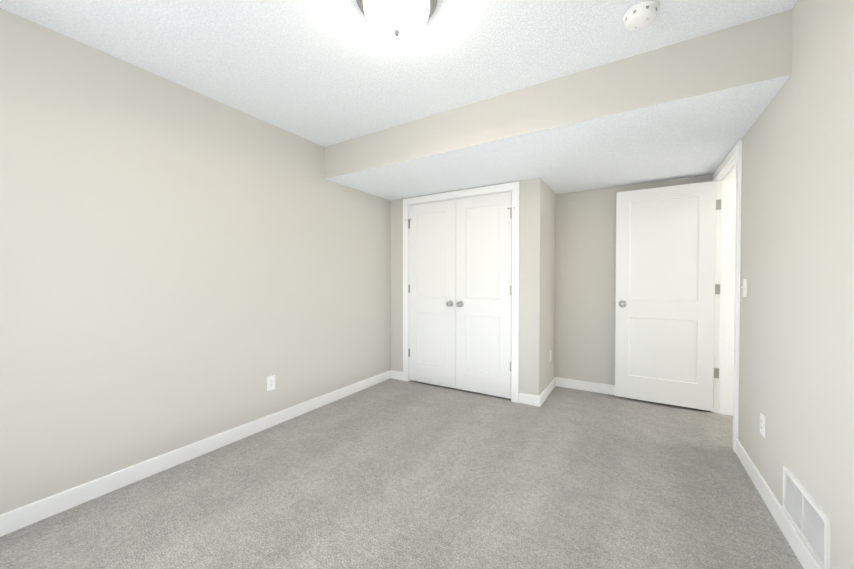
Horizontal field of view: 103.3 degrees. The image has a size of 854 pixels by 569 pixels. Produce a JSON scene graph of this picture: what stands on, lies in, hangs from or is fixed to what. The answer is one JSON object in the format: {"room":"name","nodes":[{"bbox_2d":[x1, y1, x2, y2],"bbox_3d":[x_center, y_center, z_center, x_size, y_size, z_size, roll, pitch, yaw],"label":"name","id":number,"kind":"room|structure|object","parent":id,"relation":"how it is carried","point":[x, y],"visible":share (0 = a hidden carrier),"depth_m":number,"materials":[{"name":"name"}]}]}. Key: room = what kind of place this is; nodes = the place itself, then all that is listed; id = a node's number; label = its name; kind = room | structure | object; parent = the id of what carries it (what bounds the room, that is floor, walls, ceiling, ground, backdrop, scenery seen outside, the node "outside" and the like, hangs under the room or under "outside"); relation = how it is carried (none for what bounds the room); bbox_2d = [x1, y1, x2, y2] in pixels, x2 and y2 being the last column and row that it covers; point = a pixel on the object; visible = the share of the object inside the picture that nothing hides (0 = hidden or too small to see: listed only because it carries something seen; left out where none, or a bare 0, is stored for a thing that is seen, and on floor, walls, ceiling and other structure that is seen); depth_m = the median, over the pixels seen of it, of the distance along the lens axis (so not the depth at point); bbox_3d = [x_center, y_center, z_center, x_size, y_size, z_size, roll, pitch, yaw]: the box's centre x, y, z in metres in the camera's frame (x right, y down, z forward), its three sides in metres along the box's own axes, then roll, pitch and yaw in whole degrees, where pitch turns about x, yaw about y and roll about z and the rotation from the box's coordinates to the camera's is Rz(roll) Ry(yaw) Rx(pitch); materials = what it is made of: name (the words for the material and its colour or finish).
{"room":"empty bedroom","nodes":[
{"label":"empty bedroom","id":0,"kind":"room"},
{"bbox_2d":[0,8,390,514],"bbox_3d":[-1.369,-0.070,2.684,0.115,2.452,5.060,0,1,31],"label":"wall","id":1,"kind":"structure","parent":0,"point":[181,266],"depth_m":2.06,"materials":[{"name":"grey paint"}]},
{"bbox_2d":[0,370,395,536],"bbox_3d":[-1.502,1.111,2.354,0.017,0.100,4.100,0,1,31],"label":"baseboard","id":2,"kind":"structure","parent":1,"relation":"attached to","point":[28,514],"depth_m":2.08,"materials":[{"name":"white wood"}]},
{"bbox_2d":[267,375,274,390],"bbox_3d":[-1.266,0.800,2.747,0.008,0.114,0.070,0,1,31],"label":"outlet","id":3,"kind":"object","parent":1,"relation":"attached to","point":[270,382],"visible":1,"depth_m":2.74,"materials":[{"name":"white plastic"}]},
{"bbox_2d":[0,0,796,146],"bbox_3d":[0.015,-1.334,1.819,3.360,0.100,5.060,0,1,31],"label":"ceiling","id":4,"kind":"structure","parent":0,"point":[324,73],"depth_m":1.82,"materials":[{"name":"white paint"}]},
{"bbox_2d":[356,0,436,40],"bbox_3d":[-0.135,-1.194,1.509,0.362,0.171,0.362,0,1,31],"label":"flush-mount light fixture","id":5,"kind":"object","parent":4,"relation":"attached to","point":[398,20],"visible":1,"depth_m":1.47,"materials":[{"name":"white glass"}]},
{"bbox_2d":[324,9,791,200],"bbox_3d":[0.819,-1.151,3.135,3.130,0.302,1.750,0,1,31],"label":"ceiling soffit","id":6,"kind":"object","parent":4,"relation":"attached to","point":[693,107],"visible":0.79,"depth_m":2.27,"materials":[{"name":"grey paint"}]},
{"bbox_2d":[623,0,659,30],"bbox_3d":[1.008,-1.255,1.594,0.146,0.052,0.146,0,1,31],"label":"smoke detector","id":7,"kind":"object","parent":4,"relation":"attached to","point":[640,16],"visible":1,"depth_m":1.56,"materials":[{"name":"white plastic"}]},
{"bbox_2d":[0,379,802,568],"bbox_3d":[0.612,1.223,1.489,4.760,0.100,5.060,0,1,31],"label":"floor","id":8,"kind":"structure","parent":0,"point":[394,474],"depth_m":1.84,"materials":[{"name":"carpet"}]},
{"bbox_2d":[391,178,542,395],"bbox_3d":[0.340,0.068,3.683,1.757,2.150,0.115,0,1,31],"label":"wall","id":9,"kind":"structure","parent":0,"point":[530,271],"depth_m":3.25,"materials":[{"name":"grey paint"}]},
{"bbox_2d":[405,199,455,387],"bbox_3d":[0.027,0.101,3.793,0.642,2.040,0.097,0,1,31],"label":"closet door","id":10,"kind":"structure","parent":9,"relation":"in","point":[432,294],"depth_m":3.79,"materials":[{"name":"white wood"}]},
{"bbox_2d":[403,181,518,402],"bbox_3d":[0.339,0.101,3.684,1.256,2.083,0.115,0,1,31],"label":"door frame","id":11,"kind":"structure","parent":9,"relation":"attached to","point":[436,201],"depth_m":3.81,"materials":[{"name":"white wood"}]},
{"bbox_2d":[456,191,514,398],"bbox_3d":[0.578,0.106,3.456,0.642,2.040,0.097,0,1,31],"label":"closet door","id":12,"kind":"structure","parent":9,"relation":"in","point":[483,283],"depth_m":3.47,"materials":[{"name":"white wood"}]},
{"bbox_2d":[542,181,555,391],"bbox_3d":[1.230,0.069,3.566,0.115,2.150,0.615,0,1,31],"label":"wall","id":13,"kind":"structure","parent":0,"point":[548,299],"depth_m":3.50,"materials":[{"name":"grey paint"}]},
{"bbox_2d":[536,377,555,406],"bbox_3d":[1.244,1.095,3.479,0.014,0.100,0.714,0,1,31],"label":"baseboard","id":14,"kind":"structure","parent":13,"relation":"attached to","point":[540,399],"depth_m":3.35,"materials":[{"name":"white wood"}]},
{"bbox_2d":[555,175,712,384],"bbox_3d":[1.355,-0.087,3.915,3.245,2.452,0.115,0,1,31],"label":"wall","id":15,"kind":"structure","parent":0,"point":[585,277],"depth_m":3.62,"materials":[{"name":"grey paint"}]},
{"bbox_2d":[556,377,614,394],"bbox_3d":[2.021,1.096,3.446,1.373,0.100,0.017,0,1,31],"label":"baseboard","id":16,"kind":"structure","parent":15,"relation":"attached to","point":[560,382],"depth_m":3.63,"materials":[{"name":"white wood"}]},
{"bbox_2d":[738,0,853,568],"bbox_3d":[1.399,-0.046,0.990,0.115,2.452,4.830,0,1,31],"label":"wall","id":17,"kind":"structure","parent":0,"point":[796,366],"depth_m":1.43,"materials":[{"name":"grey paint"}]},
{"bbox_2d":[711,140,741,452],"bbox_3d":[2.420,0.087,2.659,0.151,2.140,0.900,0,1,31],"label":"door frame","id":18,"kind":"structure","parent":17,"relation":"attached to","point":[723,279],"depth_m":2.97,"materials":[{"name":"white wood"}]},
{"bbox_2d":[615,181,715,410],"bbox_3d":[2.227,0.104,3.202,0.784,2.040,0.158,0,1,31],"label":"door leaf","id":19,"kind":"structure","parent":18,"relation":"attached to","point":[665,292],"depth_m":3.17,"materials":[{"name":"white wood"}]},
{"bbox_2d":[714,199,720,377],"bbox_3d":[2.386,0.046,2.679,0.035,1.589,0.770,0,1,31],"label":"entry jamb hinges","id":20,"kind":"object","parent":18,"relation":"attached to","point":[717,288],"visible":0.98,"depth_m":3.01,"materials":[{"name":"grey metal"}]},
{"bbox_2d":[741,279,746,296],"bbox_3d":[2.061,0.023,2.204,0.022,0.114,0.070,0,1,31],"label":"light switch","id":21,"kind":"object","parent":17,"relation":"attached to","point":[744,286],"visible":1,"depth_m":2.20,"materials":[{"name":"white plastic"}]},
{"bbox_2d":[760,413,764,437],"bbox_3d":[1.866,0.782,1.882,0.008,0.114,0.070,0,1,31],"label":"outlet","id":22,"kind":"object","parent":17,"relation":"attached to","point":[762,424],"visible":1,"depth_m":1.87,"materials":[{"name":"white plastic"}]},
{"bbox_2d":[736,439,821,568],"bbox_3d":[1.105,1.134,0.653,0.017,0.100,3.920,0,1,31],"label":"baseboard","id":23,"kind":"structure","parent":17,"relation":"attached to","point":[806,558],"depth_m":1.63,"materials":[{"name":"white wood"}]},
{"bbox_2d":[782,465,830,568],"bbox_3d":[1.581,0.960,1.420,0.009,0.203,0.430,0,1,31],"label":"air vent","id":24,"kind":"object","parent":17,"relation":"in","point":[809,518],"visible":1,"depth_m":1.38,"materials":[{"name":"white plastic"}]}
]}

